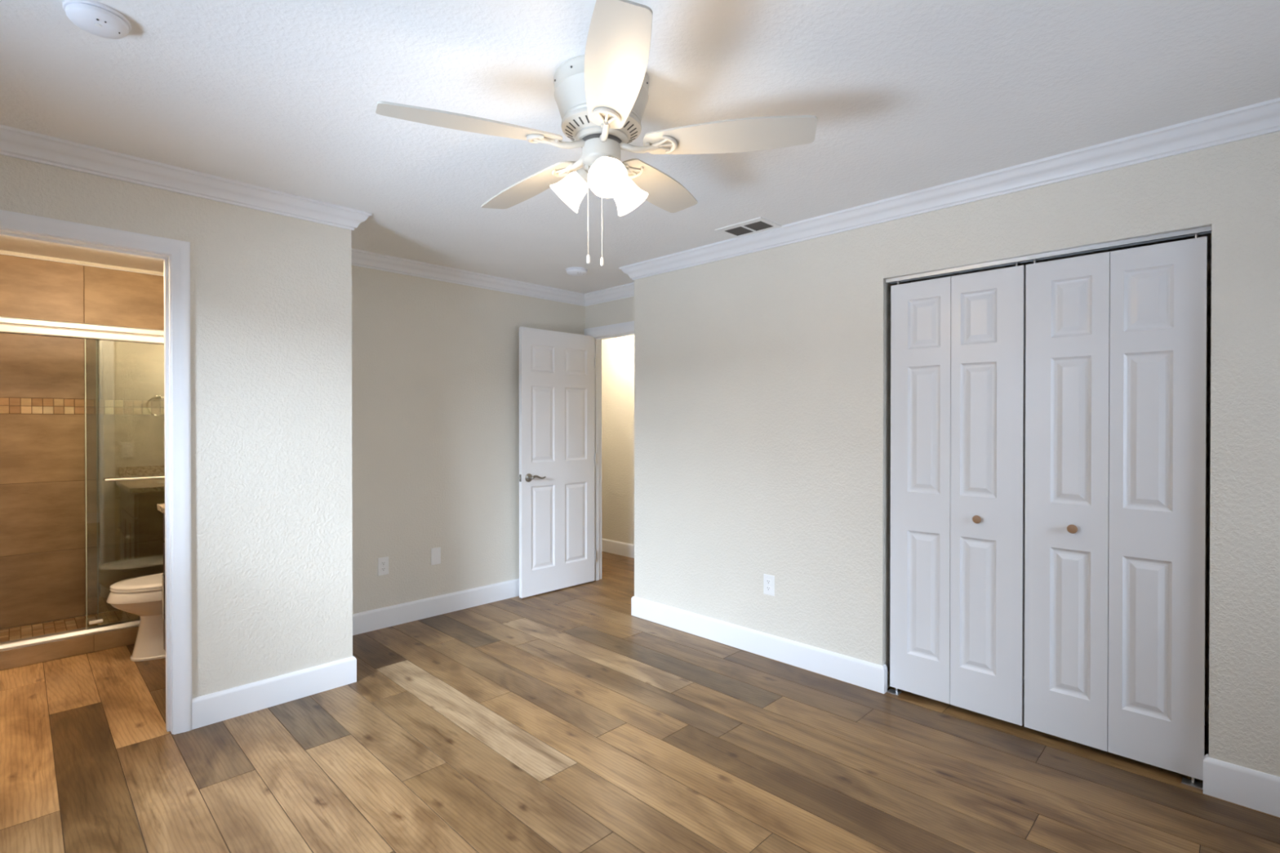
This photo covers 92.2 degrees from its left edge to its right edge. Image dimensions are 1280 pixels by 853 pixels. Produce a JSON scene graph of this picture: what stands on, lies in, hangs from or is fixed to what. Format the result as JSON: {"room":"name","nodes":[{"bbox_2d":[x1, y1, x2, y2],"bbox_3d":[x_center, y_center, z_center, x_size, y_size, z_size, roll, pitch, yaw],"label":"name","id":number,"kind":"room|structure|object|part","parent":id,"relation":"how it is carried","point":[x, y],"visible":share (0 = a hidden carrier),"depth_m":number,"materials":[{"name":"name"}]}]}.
{"room":"empty bedroom","nodes":[
{"label":"empty bedroom","id":0,"kind":"room"},
{"bbox_2d":[0,609,140,642],"bbox_3d":[-3.518,1.279,3.945,0.635,0.001,1.546,0,0,45],"label":"floor","id":1,"kind":"structure","parent":0,"point":[79,622],"depth_m":3.95,"materials":[{"name":"tile"}]},
{"bbox_2d":[0,249,164,629],"bbox_3d":[-3.052,0.111,3.408,2.270,2.440,1.670,0,0,45],"label":"wall","id":2,"kind":"structure","parent":0,"point":[1,251],"depth_m":4.13,"materials":[{"name":"paint"}]},
{"bbox_2d":[0,253,164,276],"bbox_3d":[-3.749,-1.089,4.158,0.013,0.006,1.570,0,0,45],"label":"trim","id":3,"kind":"structure","parent":2,"relation":"attached to","point":[0,253],"depth_m":4.13,"materials":[{"name":"paint"}]},
{"bbox_2d":[0,254,164,629],"bbox_3d":[-3.747,0.096,4.163,0.004,2.362,1.570,0,0,45],"label":"wall tile","id":4,"kind":"structure","parent":2,"relation":"attached to","point":[42,479],"depth_m":4.12,"materials":[{"name":"tile"}]},
{"bbox_2d":[0,155,352,697],"bbox_3d":[-2.375,0.117,2.397,0.113,2.440,2.381,0,0,45],"label":"wall","id":5,"kind":"structure","parent":0,"point":[271,293],"depth_m":2.90,"materials":[{"name":"paint"}]},
{"bbox_2d":[0,209,191,734],"bbox_3d":[-2.319,0.265,2.442,0.131,2.144,0.862,0,0,45],"label":"door frame","id":6,"kind":"structure","parent":5,"relation":"attached to","point":[175,254],"depth_m":2.67,"materials":[{"name":"paint"}]},
{"bbox_2d":[0,124,371,230],"bbox_3d":[-2.282,-1.059,2.351,0.074,0.088,2.455,0,0,45],"label":"trim","id":7,"kind":"structure","parent":5,"relation":"attached to","point":[16,143],"depth_m":2.62,"materials":[{"name":"paint"}]},
{"bbox_2d":[351,265,585,613],"bbox_3d":[-1.248,0.104,4.594,0.115,2.440,2.329,0,0,45],"label":"wall","id":8,"kind":"structure","parent":0,"point":[435,364],"depth_m":4.31,"materials":[{"name":"paint"}]},
{"bbox_2d":[377,556,388,576],"bbox_3d":[-1.692,0.921,4.060,0.009,0.117,0.072,0,0,45],"label":"outlet","id":9,"kind":"object","parent":8,"relation":"attached to","point":[383,562],"visible":1,"depth_m":4.06,"materials":[{"name":"white plastic"}]},
{"bbox_2d":[352,578,519,635],"bbox_3d":[-1.248,1.258,4.508,0.014,0.133,2.198,0,0,45],"label":"baseboard","id":10,"kind":"structure","parent":8,"relation":"attached to","point":[398,614],"depth_m":4.29,"materials":[{"name":"paint"}]},
{"bbox_2d":[431,546,440,564],"bbox_3d":[-1.433,0.911,4.324,0.007,0.117,0.072,0,0,45],"label":"blank wall plate","id":11,"kind":"object","parent":8,"relation":"attached to","point":[436,552],"visible":1,"depth_m":4.32,"materials":[{"name":"white plastic"}]},
{"bbox_2d":[351,248,585,306],"bbox_3d":[-1.222,-1.071,4.479,0.074,0.088,2.214,0,0,45],"label":"trim","id":12,"kind":"structure","parent":8,"relation":"attached to","point":[360,258],"depth_m":4.40,"materials":[{"name":"paint"}]},
{"bbox_2d":[601,334,634,544],"bbox_3d":[-0.360,0.096,5.904,4.600,2.440,0.985,0,0,45],"label":"wall","id":13,"kind":"structure","parent":0,"point":[617,353],"depth_m":6.33,"materials":[{"name":"paint"}]},
{"bbox_2d":[584,320,634,581],"bbox_3d":[-0.099,0.243,5.003,0.946,2.156,0.134,0,0,45],"label":"door frame","id":14,"kind":"structure","parent":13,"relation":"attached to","point":[624,329],"depth_m":5.27,"materials":[{"name":"paint"}]},
{"bbox_2d":[519,326,595,598],"bbox_3d":[-0.649,0.274,4.973,0.137,2.075,0.758,0,0,45],"label":"door","id":15,"kind":"structure","parent":14,"relation":"attached to","point":[557,456],"depth_m":4.94,"materials":[{"name":"wood"}]},
{"bbox_3d":[-0.798,0.391,4.769,0.062,0.035,0.134,0,0,45],"label":"lever","id":16,"kind":"part","parent":15,"relation":"part of","materials":[{"name":"silver metal"}]},
{"bbox_3d":[-0.140,0.244,4.962,0.946,2.156,0.018,0,0,45],"label":"casing","id":17,"kind":"part","parent":14,"relation":"part of","materials":[{"name":"paint"}]},
{"bbox_2d":[584,282,634,306],"bbox_3d":[-0.143,-1.074,4.918,0.995,0.088,0.074,0,0,45],"label":"crown molding","id":18,"kind":"structure","parent":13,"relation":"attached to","point":[626,291],"depth_m":5.01,"materials":[{"name":"paint"}]},
{"bbox_2d":[585,296,634,328],"bbox_3d":[-0.076,0.102,4.993,0.995,2.440,0.115,0,0,45],"label":"wall","id":19,"kind":"structure","parent":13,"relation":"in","point":[619,311],"depth_m":5.07,"materials":[{"name":"paint"}]},
{"bbox_2d":[601,537,634,558],"bbox_3d":[-0.360,1.250,5.911,4.400,0.133,0.785,0,0,45],"label":"baseboard","id":20,"kind":"structure","parent":13,"relation":"attached to","point":[622,548],"depth_m":6.31,"materials":[{"name":"paint"}]},
{"bbox_2d":[0,0,1279,293],"bbox_3d":[-0.783,-1.157,3.046,8.600,0.100,5.950,0,0,45],"label":"ceiling","id":21,"kind":"structure","parent":0,"point":[905,96],"depth_m":2.02,"materials":[{"name":"paint"}]},
{"bbox_2d":[62,0,131,39],"bbox_3d":[-1.448,-1.079,1.645,0.138,0.038,0.138,0,0,-40],"label":"smoke detector","id":22,"kind":"object","parent":21,"relation":"attached to","point":[97,19],"visible":1,"depth_m":1.62,"materials":[{"name":"plastic"}]},
{"bbox_2d":[565,266,587,275],"bbox_3d":[-0.450,-1.095,4.377,0.156,0.038,0.156,0,0,-15],"label":"smoke detector","id":23,"kind":"object","parent":21,"relation":"attached to","point":[573,271],"visible":1,"depth_m":4.33,"materials":[{"name":"plastic"}]},
{"bbox_2d":[375,0,817,266],"bbox_3d":[-0.152,-0.807,2.001,1.234,0.587,1.285,0,0,45],"label":"ceiling fan","id":24,"kind":"object","parent":21,"relation":"hanging from","point":[601,95],"visible":1,"depth_m":1.87,"materials":[{"name":"metal"}]},
{"bbox_3d":[-0.481,-0.876,1.791,0.527,0.042,0.152,0,0,-26],"label":"blade","id":25,"kind":"part","parent":24,"relation":"part of","materials":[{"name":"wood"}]},
{"bbox_3d":[-0.399,-0.875,2.254,0.528,0.046,0.153,0,0,45],"label":"blade","id":26,"kind":"part","parent":24,"relation":"part of","materials":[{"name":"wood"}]},
{"bbox_3d":[-0.235,-0.759,1.997,0.126,0.126,0.117,0,0,45],"label":"lamp shade","id":27,"kind":"part","parent":24,"relation":"part of","materials":[{"name":"white glass"}]},
{"bbox_3d":[-0.166,-0.695,1.967,0.002,0.294,0.002,0,0,45],"label":"chain","id":28,"kind":"part","parent":24,"relation":"part of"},
{"bbox_3d":[-0.122,-0.670,1.967,0.002,0.260,0.002,0,0,45],"label":"chain","id":29,"kind":"part","parent":24,"relation":"part of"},
{"bbox_3d":[-0.106,-0.775,1.873,0.052,0.070,0.071,0,0,-28],"label":"bulb","id":30,"kind":"part","parent":24,"relation":"part of","materials":[{"name":"white glass"}]},
{"bbox_3d":[-0.103,-0.758,1.851,0.126,0.126,0.120,0,0,45],"label":"lamp shade","id":31,"kind":"part","parent":24,"relation":"part of","materials":[{"name":"white glass"}]},
{"bbox_3d":[-0.067,-0.901,1.572,0.152,0.042,0.527,0,0,-8],"label":"blade","id":32,"kind":"part","parent":24,"relation":"part of","materials":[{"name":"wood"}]},
{"bbox_3d":[-0.039,-0.760,2.039,0.121,0.126,0.127,0,0,45],"label":"lamp shade","id":33,"kind":"part","parent":24,"relation":"part of","materials":[{"name":"white glass"}]},
{"bbox_3d":[0.064,-0.900,2.318,0.152,0.037,0.527,0,0,28],"label":"blade","id":34,"kind":"part","parent":24,"relation":"part of","materials":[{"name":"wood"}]},
{"bbox_3d":[0.270,-0.892,1.897,0.527,0.035,0.152,0,0,10],"label":"blade","id":35,"kind":"part","parent":24,"relation":"part of","materials":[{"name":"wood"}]},
{"bbox_2d":[715,217,782,238],"bbox_3d":[0.606,-1.105,3.437,0.304,0.007,0.216,0,0,45],"label":"ceiling vent","id":36,"kind":"object","parent":21,"relation":"in","point":[758,224],"visible":1,"depth_m":3.42,"materials":[{"name":"metal"}]},
{"bbox_2d":[724,226,753,235],"bbox_3d":[0.559,-1.105,3.483,0.113,0.006,0.122,0,0,45],"label":"grille","id":37,"kind":"object","parent":36,"relation":"attached to","point":[735,231],"depth_m":3.48,"materials":[{"name":"grey metal"}]},
{"bbox_2d":[743,221,773,231],"bbox_3d":[0.653,-1.105,3.391,0.113,0.006,0.122,0,0,45],"label":"grille","id":38,"kind":"object","parent":36,"relation":"attached to","point":[756,225],"depth_m":3.39,"materials":[{"name":"grey metal"}]},
{"bbox_2d":[0,551,1279,852],"bbox_3d":[-0.882,1.335,2.946,8.420,0.002,6.388,0,0,45],"label":"floor","id":39,"kind":"structure","parent":0,"point":[565,720],"depth_m":2.44,"materials":[{"name":"brown wood"}]},
{"bbox_2d":[0,626,138,670],"bbox_3d":[-3.248,1.277,3.678,0.116,0.103,1.568,0,0,45],"label":"shower curb","id":40,"kind":"object","parent":39,"relation":"on","point":[14,658],"visible":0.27,"depth_m":3.54,"materials":[{"name":"tile"}]},
{"bbox_2d":[0,315,164,651],"bbox_3d":[-3.226,0.310,3.643,0.104,1.830,1.555,0,0,45],"label":"shower door frame","id":41,"kind":"structure","parent":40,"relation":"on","point":[8,325],"depth_m":3.61,"materials":[{"name":"metal"}]},
{"bbox_3d":[-3.237,-0.561,3.649,0.070,0.087,1.555,0,0,45],"label":"header rail","id":42,"kind":"part","parent":41,"relation":"part of","materials":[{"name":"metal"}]},
{"bbox_3d":[-2.977,0.335,3.895,0.006,1.706,0.782,0,0,45],"label":"glass panel","id":43,"kind":"part","parent":41,"relation":"part of","materials":[{"name":"clear glass"}]},
{"bbox_3d":[-2.985,0.335,3.930,0.006,1.706,0.717,0,0,45],"label":"glass panel","id":44,"kind":"part","parent":41,"relation":"part of","materials":[{"name":"clear glass"}]},
{"bbox_2d":[106,572,165,661],"bbox_3d":[-2.717,0.939,3.703,0.444,0.779,0.746,0,0,45],"label":"toilet","id":45,"kind":"object","parent":39,"relation":"on","point":[141,596],"visible":0.29,"depth_m":3.50,"materials":[{"name":"ceramic"}]},
{"bbox_3d":[-2.780,0.916,3.638,0.368,0.014,0.537,0,0,45],"label":"seat","id":46,"kind":"part","parent":45,"relation":"part of","materials":[{"name":"ceramic"}]},
{"bbox_3d":[-2.779,0.898,3.639,0.368,0.018,0.538,0,0,45],"label":"lid","id":47,"kind":"part","parent":45,"relation":"part of","materials":[{"name":"ceramic"}]},
{"bbox_2d":[156,503,165,651],"bbox_3d":[-2.169,0.801,3.301,0.851,1.060,0.584,0,0,45],"label":"vanity","id":48,"kind":"object","parent":39,"relation":"on","point":[160,507],"visible":0.06,"depth_m":3.37,"materials":[{"name":"brown wood"}]},
{"bbox_2d":[156,503,164,514],"bbox_3d":[-2.164,0.445,3.304,0.851,0.033,0.570,0,0,45],"label":"countertop","id":49,"kind":"structure","parent":48,"relation":"on","point":[160,507],"depth_m":3.32,"materials":[{"name":"stone"}]},
{"bbox_3d":[-2.475,0.890,3.221,0.012,0.235,0.038,0,0,45],"label":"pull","id":50,"kind":"part","parent":48,"relation":"part of","materials":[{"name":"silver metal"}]},
{"bbox_3d":[-2.522,0.552,3.304,0.310,0.160,0.018,0,0,45],"label":"drawer","id":51,"kind":"part","parent":48,"relation":"part of","materials":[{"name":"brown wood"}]},
{"bbox_3d":[-2.522,0.937,3.306,0.310,0.590,0.018,0,0,45],"label":"cabinet door","id":52,"kind":"part","parent":48,"relation":"part of","materials":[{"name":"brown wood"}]},
{"bbox_2d":[886,688,902,695],"bbox_3d":[1.274,1.331,3.086,0.056,0.004,0.046,0,0,45],"label":"bracket","id":53,"kind":"object","parent":39,"relation":"on","point":[891,691],"visible":1,"depth_m":3.08,"materials":[{"name":"metal"}]},
{"bbox_2d":[1181,777,1203,789],"bbox_3d":[2.073,1.335,2.299,0.074,0.004,0.046,0,0,45],"label":"bracket","id":54,"kind":"object","parent":39,"relation":"on","point":[1184,780],"visible":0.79,"depth_m":2.30,"materials":[{"name":"metal"}]},
{"bbox_2d":[634,131,1279,777],"bbox_3d":[1.728,0.114,2.938,4.461,2.440,0.511,0,0,45],"label":"wall","id":55,"kind":"structure","parent":0,"point":[762,378],"depth_m":3.20,"materials":[{"name":"paint"}]},
{"bbox_2d":[191,595,1279,817],"bbox_3d":[-0.141,1.274,1.746,5.441,0.133,4.579,0,0,45],"label":"baseboard","id":56,"kind":"structure","parent":55,"relation":"attached to","point":[868,675],"depth_m":3.08,"materials":[{"name":"paint"}]},
{"bbox_2d":[763,573,774,595],"bbox_3d":[0.742,0.913,3.549,0.072,0.117,0.009,0,0,45],"label":"outlet","id":57,"kind":"object","parent":55,"relation":"attached to","point":[768,580],"visible":1,"depth_m":3.54,"materials":[{"name":"white plastic"}]},
{"bbox_2d":[765,586,771,591],"bbox_3d":[0.740,0.933,3.547,0.033,0.025,0.003,0,0,45],"label":"receptacle","id":58,"kind":"object","parent":57,"relation":"attached to","point":[767,588],"depth_m":3.55,"materials":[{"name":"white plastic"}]},
{"bbox_2d":[765,578,771,584],"bbox_3d":[0.740,0.894,3.546,0.033,0.025,0.003,0,0,45],"label":"receptacle","id":59,"kind":"object","parent":57,"relation":"attached to","point":[768,581],"depth_m":3.55,"materials":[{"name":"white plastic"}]},
{"bbox_2d":[619,97,1279,279],"bbox_3d":[1.496,-1.061,2.748,4.535,0.088,0.074,0,0,45],"label":"trim","id":60,"kind":"structure","parent":55,"relation":"attached to","point":[1261,118],"depth_m":2.65,"materials":[{"name":"paint"}]},
{"bbox_2d":[885,226,1211,284],"bbox_3d":[1.677,-0.729,2.688,1.201,0.018,0.042,0,0,45],"label":"closet track","id":61,"kind":"object","parent":55,"relation":"attached to","point":[1203,230],"visible":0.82,"depth_m":2.58,"materials":[{"name":"metal"}]},
{"bbox_2d":[889,262,1025,725],"bbox_3d":[1.461,0.303,2.884,0.578,2.051,0.064,0,0,45],"label":"door","id":62,"kind":"structure","parent":61,"relation":"hanging from","point":[957,343],"depth_m":2.86,"materials":[{"name":"paint"}]},
{"bbox_3d":[1.531,0.421,2.795,0.037,0.037,0.034,0,0,45],"label":"knob","id":63,"kind":"part","parent":62,"relation":"part of","materials":[{"name":"brown wood"}]},
{"bbox_2d":[1024,233,1207,782],"bbox_3d":[1.878,0.305,2.473,0.578,2.051,0.064,0,0,45],"label":"door","id":64,"kind":"structure","parent":61,"relation":"hanging from","point":[1116,340],"depth_m":2.45,"materials":[{"name":"paint"}]},
{"bbox_3d":[1.787,0.422,2.542,0.037,0.037,0.034,0,0,45],"label":"knob","id":65,"kind":"part","parent":64,"relation":"part of","materials":[{"name":"brown wood"}]},
{"bbox_2d":[893,233,1211,726],"bbox_3d":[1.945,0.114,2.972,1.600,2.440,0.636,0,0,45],"label":"closet door frame","id":66,"kind":"structure","parent":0,"point":[1208,235],"depth_m":2.74,"materials":[{"name":"paint"}]}
]}

